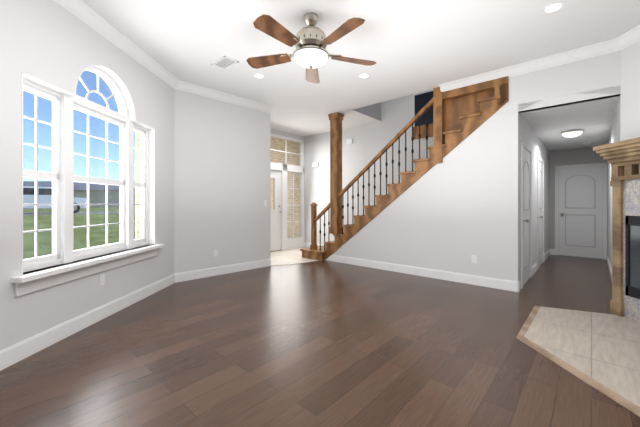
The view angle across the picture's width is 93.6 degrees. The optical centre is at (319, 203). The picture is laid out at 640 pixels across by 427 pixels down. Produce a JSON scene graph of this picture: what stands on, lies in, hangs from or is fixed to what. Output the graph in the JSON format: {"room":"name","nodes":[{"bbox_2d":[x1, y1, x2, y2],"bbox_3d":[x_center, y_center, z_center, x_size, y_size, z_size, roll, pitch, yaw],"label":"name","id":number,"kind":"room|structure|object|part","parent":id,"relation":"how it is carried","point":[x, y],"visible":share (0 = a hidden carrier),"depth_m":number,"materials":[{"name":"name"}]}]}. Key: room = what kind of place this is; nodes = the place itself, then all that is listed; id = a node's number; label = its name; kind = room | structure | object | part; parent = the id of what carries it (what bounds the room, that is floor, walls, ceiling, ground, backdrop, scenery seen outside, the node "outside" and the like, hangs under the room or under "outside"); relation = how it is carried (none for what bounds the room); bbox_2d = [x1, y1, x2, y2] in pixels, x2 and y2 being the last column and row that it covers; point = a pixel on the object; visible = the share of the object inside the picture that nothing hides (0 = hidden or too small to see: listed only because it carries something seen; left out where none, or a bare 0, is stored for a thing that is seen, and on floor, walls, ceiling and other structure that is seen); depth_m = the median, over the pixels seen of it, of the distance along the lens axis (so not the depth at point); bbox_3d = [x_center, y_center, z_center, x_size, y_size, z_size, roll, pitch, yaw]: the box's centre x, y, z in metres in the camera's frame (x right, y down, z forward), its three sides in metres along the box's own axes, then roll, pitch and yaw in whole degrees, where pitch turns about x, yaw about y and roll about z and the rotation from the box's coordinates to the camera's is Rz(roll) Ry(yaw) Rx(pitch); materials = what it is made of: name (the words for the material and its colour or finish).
{"room":"living room","nodes":[
{"label":"living room","id":0,"kind":"room"},
{"bbox_2d":[0,0,173,350],"bbox_3d":[-2.440,-0.335,1.369,0.452,3.070,6.737,0,0,0],"label":"wall","id":1,"kind":"structure","parent":0,"point":[53,42],"depth_m":2.62,"materials":[{"name":"white paint"}]},
{"bbox_2d":[11,244,163,296],"bbox_3d":[-2.269,0.625,3.195,0.246,0.150,1.916,0,0,0],"label":"window stool","id":2,"kind":"structure","parent":1,"relation":"attached to","point":[36,280],"depth_m":2.78,"materials":[{"name":"white wood"}]},
{"bbox_2d":[22,65,154,274],"bbox_3d":[-2.345,-0.453,3.198,0.219,2.005,1.755,0,0,0],"label":"window unit","id":3,"kind":"structure","parent":1,"relation":"in","point":[62,177],"depth_m":3.09,"materials":[{"name":"white wood"}]},
{"bbox_2d":[99,274,104,285],"bbox_3d":[-2.270,0.790,3.131,0.010,0.116,0.070,0,0,0],"label":"outlet","id":4,"kind":"object","parent":1,"relation":"attached to","point":[101,279],"visible":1,"depth_m":3.12,"materials":[{"name":"white plastic"}]},
{"bbox_2d":[0,259,270,370],"bbox_3d":[-1.708,1.130,1.914,1.514,0.140,7.830,0,0,0],"label":"baseboard","id":5,"kind":"structure","parent":1,"relation":"attached to","point":[17,352],"depth_m":3.08,"materials":[{"name":"white wood"}]},
{"bbox_2d":[54,0,273,113],"bbox_3d":[-1.678,-1.812,1.913,1.576,0.115,7.834,0,0,0],"label":"crown molding","id":6,"kind":"structure","parent":1,"relation":"attached to","point":[81,10],"depth_m":3.69,"materials":[{"name":"white wood"}]},
{"bbox_2d":[174,89,270,273],"bbox_3d":[-1.668,-0.335,5.212,1.875,3.070,0.120,0,0,-45],"label":"wall","id":7,"kind":"structure","parent":0,"point":[222,171],"depth_m":5.09,"materials":[{"name":"white paint"}]},
{"bbox_2d":[213,249,217,256],"bbox_3d":[-1.752,0.820,5.038,0.070,0.116,0.008,0,0,-45],"label":"outlet","id":8,"kind":"object","parent":7,"relation":"attached to","point":[215,252],"visible":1,"depth_m":5.03,"materials":[{"name":"white plastic"}]},
{"bbox_2d":[271,129,304,241],"bbox_3d":[-1.288,-0.335,7.120,1.765,3.070,2.693,0,0,0],"label":"wall","id":9,"kind":"structure","parent":0,"point":[277,132],"depth_m":8.24,"materials":[{"name":"white paint"}]},
{"bbox_2d":[271,170,281,250],"bbox_3d":[-1.313,0.166,7.460,0.665,2.044,0.698,0,0,0],"label":"door","id":10,"kind":"structure","parent":9,"relation":"in","point":[276,211],"depth_m":7.67,"materials":[{"name":"white wood"}]},
{"bbox_2d":[271,137,300,165],"bbox_3d":[-1.086,-1.370,7.734,0.008,0.660,1.640,0,0,42],"label":"window","id":11,"kind":"structure","parent":9,"relation":"in","point":[274,137],"depth_m":7.91,"materials":[{"name":"beige glass"}]},
{"bbox_2d":[271,133,303,249],"bbox_3d":[-1.072,-0.280,7.721,0.122,2.960,1.760,0,0,42],"label":"door frame","id":12,"kind":"structure","parent":9,"relation":"attached to","point":[293,242],"depth_m":7.93,"materials":[{"name":"white wood"}]},
{"bbox_2d":[287,173,300,237],"bbox_3d":[-0.724,0.030,8.135,0.006,1.780,0.560,0,0,42],"label":"window","id":13,"kind":"structure","parent":9,"relation":"in","point":[290,179],"depth_m":8.16,"materials":[{"name":"beige glass"}]},
{"bbox_2d":[0,250,639,426],"bbox_3d":[3.400,1.250,4.950,13.200,0.100,15.100,0,0,0],"label":"floor","id":14,"kind":"structure","parent":0,"point":[324,343],"depth_m":2.32,"materials":[{"name":"brown wood"}]},
{"bbox_2d":[271,247,318,265],"bbox_3d":[-0.602,1.197,6.946,1.640,0.006,2.400,0,0,42],"label":"tile floor","id":15,"kind":"structure","parent":14,"relation":"on","point":[288,257],"depth_m":6.65,"materials":[{"name":"beige tile"}]},
{"bbox_2d":[300,95,500,260],"bbox_3d":[1.606,-0.361,5.717,4.396,3.115,1.258,0,0,42],"label":"steps","id":16,"kind":"structure","parent":14,"relation":"on","point":[315,254],"depth_m":5.53,"materials":[{"name":"brown wood"}]},
{"bbox_2d":[310,203,317,249],"bbox_3d":[-0.136,0.486,6.686,0.120,1.039,0.120,0,0,42],"label":"newel post","id":17,"kind":"object","parent":16,"relation":"on","point":[313,245],"depth_m":6.65,"materials":[{"name":"brown wood"}]},
{"bbox_2d":[314,203,329,250],"bbox_3d":[0.079,0.469,6.492,0.411,1.073,0.383,0,0,0],"label":"stair rail","id":18,"kind":"object","parent":16,"relation":"on","point":[327,207],"depth_m":6.47,"materials":[{"name":"brown wood"}]},
{"bbox_2d":[328,112,343,233],"bbox_3d":[0.338,-0.626,6.271,0.240,2.483,0.240,0,0,42],"label":"post","id":19,"kind":"object","parent":16,"relation":"on","point":[335,119],"visible":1,"depth_m":6.20,"materials":[{"name":"brown wood"}]},
{"bbox_2d":[338,98,432,233],"bbox_3d":[1.129,-0.565,5.543,1.503,2.360,1.368,0,0,0],"label":"stair rail","id":20,"kind":"object","parent":16,"relation":"on","point":[418,115],"depth_m":5.46,"materials":[{"name":"brown wood"}]},
{"bbox_2d":[322,83,508,259],"bbox_3d":[1.283,-0.242,5.385,3.610,2.885,0.050,0,0,42],"label":"stringer","id":21,"kind":"object","parent":16,"relation":"attached to","point":[470,125],"visible":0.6,"depth_m":5.02,"materials":[{"name":"brown wood"}]},
{"bbox_2d":[433,76,508,162],"bbox_3d":[2.264,-1.262,4.554,1.040,1.213,0.155,0,0,42],"label":"paneling","id":22,"kind":"structure","parent":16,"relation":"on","point":[447,111],"depth_m":4.72,"materials":[{"name":"brown wood"}]},
{"bbox_2d":[524,307,639,406],"bbox_3d":[2.626,1.192,1.860,1.613,0.016,3.220,0,0,0],"label":"hearth","id":23,"kind":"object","parent":14,"relation":"on","point":[603,349],"depth_m":2.55,"materials":[{"name":"beige tile"}]},
{"bbox_2d":[516,306,639,416],"bbox_3d":[2.593,1.192,1.893,1.680,0.017,3.286,0,0,0],"label":"trim","id":24,"kind":"structure","parent":23,"relation":"attached to","point":[613,395],"depth_m":2.17,"materials":[{"name":"beige wood"}]},
{"bbox_2d":[593,137,639,321],"bbox_3d":[3.246,0.272,2.670,0.372,1.823,1.400,0,0,0],"label":"fireplace","id":25,"kind":"object","parent":23,"relation":"on","point":[622,158],"visible":1,"depth_m":3.13,"materials":[{"name":"stone"}]},
{"bbox_2d":[82,0,639,136],"bbox_3d":[0.486,-1.870,3.193,5.904,0.001,10.386,0,0,0],"label":"ceiling","id":26,"kind":"structure","parent":0,"point":[409,47],"depth_m":3.44,"materials":[{"name":"white paint"}]},
{"bbox_2d":[211,56,238,69],"bbox_3d":[-1.260,-1.866,3.980,0.340,0.008,0.220,0,0,42],"label":"ceiling vent","id":27,"kind":"object","parent":26,"relation":"in","point":[224,62],"visible":1,"depth_m":3.97,"materials":[{"name":"white metal"}]},
{"bbox_2d":[253,73,264,78],"bbox_3d":[-0.890,-1.867,4.380,0.170,0.005,0.170,0,0,0],"label":"recessed light","id":28,"kind":"object","parent":26,"relation":"in","point":[258,75],"visible":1,"depth_m":4.36,"materials":[{"name":"white plastic"}]},
{"bbox_2d":[246,12,376,83],"bbox_3d":[-0.090,-1.607,3.054,1.369,0.524,1.312,0,0,0],"label":"ceiling fan","id":29,"kind":"object","parent":26,"relation":"hanging from","point":[311,42],"visible":1,"depth_m":2.87,"materials":[{"name":"brown wood"}]},
{"bbox_3d":[-0.090,-1.669,3.023,0.646,0.399,0.615,0,0,0],"label":"motor","id":30,"kind":"part","parent":29,"relation":"part of","materials":[{"name":"silver metal"}]},
{"bbox_3d":[-0.090,-1.409,3.000,0.344,0.127,0.344,0,0,0],"label":"lamp shade","id":31,"kind":"part","parent":29,"relation":"part of","materials":[{"name":"white glass"}]},
{"bbox_2d":[358,73,369,78],"bbox_3d":[0.640,-1.867,4.380,0.170,0.005,0.170,0,0,0],"label":"recessed light","id":32,"kind":"object","parent":26,"relation":"in","point":[364,75],"visible":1,"depth_m":4.36,"materials":[{"name":"white plastic"}]},
{"bbox_2d":[542,2,564,13],"bbox_3d":[2.220,-1.867,2.860,0.170,0.005,0.170,0,0,0],"label":"recessed light","id":33,"kind":"object","parent":26,"relation":"in","point":[552,7],"visible":1,"depth_m":2.85,"materials":[{"name":"white plastic"}]},
{"bbox_2d":[353,102,380,120],"bbox_3d":[2.000,-2.930,5.470,2.880,2.740,1.300,0,0,42],"label":"wall","id":34,"kind":"structure","parent":0,"point":[373,111],"depth_m":6.51,"materials":[{"name":"grey paint"}]},
{"bbox_2d":[305,89,491,243],"bbox_3d":[1.475,-1.500,6.754,5.180,5.400,0.100,0,0,42],"label":"wall","id":35,"kind":"structure","parent":0,"point":[371,141],"depth_m":7.13,"materials":[{"name":"white paint"}]},
{"bbox_2d":[304,242,323,246],"bbox_3d":[-0.026,1.130,8.018,0.840,0.140,0.733,0,0,0],"label":"baseboard","id":36,"kind":"structure","parent":35,"relation":"attached to","point":[306,244],"depth_m":8.30,"materials":[{"name":"white wood"}]},
{"bbox_2d":[312,162,318,167],"bbox_3d":[-0.127,-1.055,8.098,0.200,0.130,0.052,0,0,42],"label":"door chime","id":37,"kind":"object","parent":35,"relation":"attached to","point":[315,164],"visible":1,"depth_m":8.06,"materials":[{"name":"white plastic"}]},
{"bbox_2d":[347,138,352,143],"bbox_3d":[0.723,-1.530,7.338,0.160,0.120,0.040,0,0,42],"label":"door chime","id":38,"kind":"object","parent":35,"relation":"attached to","point":[349,141],"visible":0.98,"depth_m":7.30,"materials":[{"name":"white plastic"}]},
{"bbox_2d":[413,91,460,139],"bbox_3d":[2.310,-1.795,5.911,1.050,0.910,0.029,0,0,42],"label":"window","id":39,"kind":"structure","parent":35,"relation":"in","point":[422,100],"depth_m":6.10,"materials":[{"name":"black glass"}]},
{"bbox_2d":[332,50,620,281],"bbox_3d":[1.810,-0.335,4.969,4.470,3.070,0.100,0,0,42],"label":"wall","id":40,"kind":"structure","parent":0,"point":[456,209],"depth_m":4.44,"materials":[{"name":"white paint"}]},
{"bbox_2d":[326,255,519,291],"bbox_3d":[1.443,1.130,5.258,2.667,0.140,2.342,0,0,0],"label":"baseboard","id":41,"kind":"structure","parent":40,"relation":"attached to","point":[495,283],"depth_m":4.85,"materials":[{"name":"white wood"}]},
{"bbox_2d":[472,255,476,262],"bbox_3d":[2.289,0.820,4.462,0.070,0.116,0.008,0,0,42],"label":"outlet","id":42,"kind":"object","parent":40,"relation":"attached to","point":[474,258],"visible":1,"depth_m":4.46,"materials":[{"name":"white plastic"}]},
{"bbox_2d":[439,37,617,91],"bbox_3d":[2.596,-1.812,4.073,1.455,0.115,1.428,0,0,0],"label":"crown molding","id":43,"kind":"structure","parent":40,"relation":"attached to","point":[605,47],"depth_m":3.88,"materials":[{"name":"white wood"}]},
{"bbox_2d":[518,85,620,150],"bbox_3d":[4.452,-1.310,5.297,0.990,0.100,4.130,0,0,42],"label":"ceiling","id":44,"kind":"structure","parent":0,"point":[594,120],"depth_m":4.43,"materials":[{"name":"white paint"}]},
{"bbox_2d":[561,129,583,137],"bbox_3d":[4.368,-1.207,5.205,0.310,0.104,0.310,0,0,0],"label":"light","id":45,"kind":"object","parent":44,"relation":"attached to","point":[572,133],"visible":1,"depth_m":5.12,"materials":[{"name":"white glass"}]},
{"bbox_2d":[519,94,620,288],"bbox_3d":[4.485,-0.335,5.334,1.190,3.070,4.230,0,0,42],"label":"wall","id":46,"kind":"structure","parent":0,"point":[528,136],"depth_m":5.87,"materials":[{"name":"white paint"}]},
{"bbox_2d":[521,141,531,288],"bbox_3d":[3.163,0.152,4.595,0.018,2.095,0.930,0,0,42],"label":"door frame","id":47,"kind":"structure","parent":46,"relation":"attached to","point":[526,147],"depth_m":4.28,"materials":[{"name":"white wood"}]},
{"bbox_2d":[523,148,529,284],"bbox_3d":[3.142,0.181,4.606,0.560,2.022,0.631,0,0,0],"label":"hall door","id":48,"kind":"structure","parent":46,"relation":"in","point":[526,215],"depth_m":4.59,"materials":[{"name":"white wood"}]},
{"bbox_2d":[537,155,543,268],"bbox_3d":[4.303,0.152,5.856,0.018,2.095,0.930,0,0,42],"label":"door frame","id":49,"kind":"structure","parent":46,"relation":"attached to","point":[539,158],"depth_m":5.54,"materials":[{"name":"white wood"}]},
{"bbox_2d":[539,161,542,265],"bbox_3d":[4.282,0.181,5.867,0.560,2.022,0.631,0,0,0],"label":"hall door","id":50,"kind":"structure","parent":46,"relation":"in","point":[540,212],"depth_m":5.90,"materials":[{"name":"white wood"}]},
{"bbox_2d":[532,249,611,280],"bbox_3d":[4.813,1.130,5.297,2.778,0.140,3.726,0,0,0],"label":"baseboard","id":51,"kind":"structure","parent":46,"relation":"attached to","point":[551,251],"depth_m":5.71,"materials":[{"name":"white wood"}]},
{"bbox_2d":[555,163,606,258],"bbox_3d":[5.870,0.152,6.785,0.890,2.095,0.018,0,0,42],"label":"door frame","id":52,"kind":"structure","parent":46,"relation":"attached to","point":[604,165],"depth_m":6.71,"materials":[{"name":"white wood"}]},
{"bbox_2d":[559,166,602,258],"bbox_3d":[5.882,0.181,6.807,0.601,2.022,0.534,0,0,0],"label":"door","id":53,"kind":"structure","parent":46,"relation":"in","point":[580,211],"depth_m":6.77,"materials":[{"name":"white wood"}]},
{"bbox_2d":[621,41,639,140],"bbox_3d":[3.510,-0.335,0.642,0.150,3.070,5.583,0,0,0],"label":"wall","id":54,"kind":"structure","parent":0,"point":[630,91],"depth_m":3.32,"materials":[{"name":"white paint"}]},
{"bbox_2d":[618,25,639,50],"bbox_3d":[3.384,-1.812,0.716,0.100,0.115,5.433,0,0,0],"label":"crown molding","id":55,"kind":"structure","parent":54,"relation":"attached to","point":[632,36],"depth_m":3.29,"materials":[{"name":"white wood"}]},
{"label":"outside","id":56,"kind":"structure","parent":0,"visible":0},
{"bbox_2d":[23,241,119,258],"bbox_3d":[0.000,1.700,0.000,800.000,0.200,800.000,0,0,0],"label":"lawn","id":57,"kind":"structure","parent":56,"point":[32,251],"depth_m":10.81,"materials":[{"name":"green plant"}]},
{"bbox_2d":[23,181,134,206],"bbox_3d":[-34.000,-1.800,72.500,73.000,6.800,22.200,0,0,0],"label":"buildings","id":58,"kind":"structure","parent":57,"relation":"on","point":[81,194],"depth_m":62.00,"materials":[{"name":"beige"}]},
{"bbox_2d":[23,207,134,246],"bbox_3d":[-34.559,1.135,38.336,400.003,0.930,71.998,0,0,-42],"label":"ground","id":59,"kind":"structure","parent":57,"relation":"on","point":[80,236],"depth_m":15.12,"materials":[{"name":"green plant"}]},
{"bbox_2d":[23,211,134,214],"bbox_3d":[-19.169,0.660,21.243,400.002,0.020,7.000,0,0,-42],"label":"road","id":60,"kind":"structure","parent":59,"relation":"on","point":[50,213],"depth_m":20.80,"materials":[{"name":"grey asphalt"}]},
{"bbox_2d":[23,186,86,212],"bbox_3d":[-18.838,-0.250,20.465,4.850,1.800,1.880,0,0,-42],"label":"suv","id":61,"kind":"object","parent":60,"relation":"on","point":[42,196],"depth_m":19.75,"materials":[{"name":"white paint"}]},
{"bbox_2d":[137,132,139,238],"bbox_3d":[-2.543,-0.400,4.506,0.248,4.000,0.259,0,0,0],"label":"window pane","id":62,"kind":"object","parent":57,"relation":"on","point":[138,180],"depth_m":4.38,"materials":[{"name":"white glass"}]},
{"bbox_2d":[271,137,299,237],"bbox_3d":[-1.503,-0.300,9.782,0.300,3.800,6.000,0,0,42],"label":"brick","id":63,"kind":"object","parent":57,"relation":"on","point":[295,159],"depth_m":10.12,"materials":[{"name":"beige brick"}]}
]}

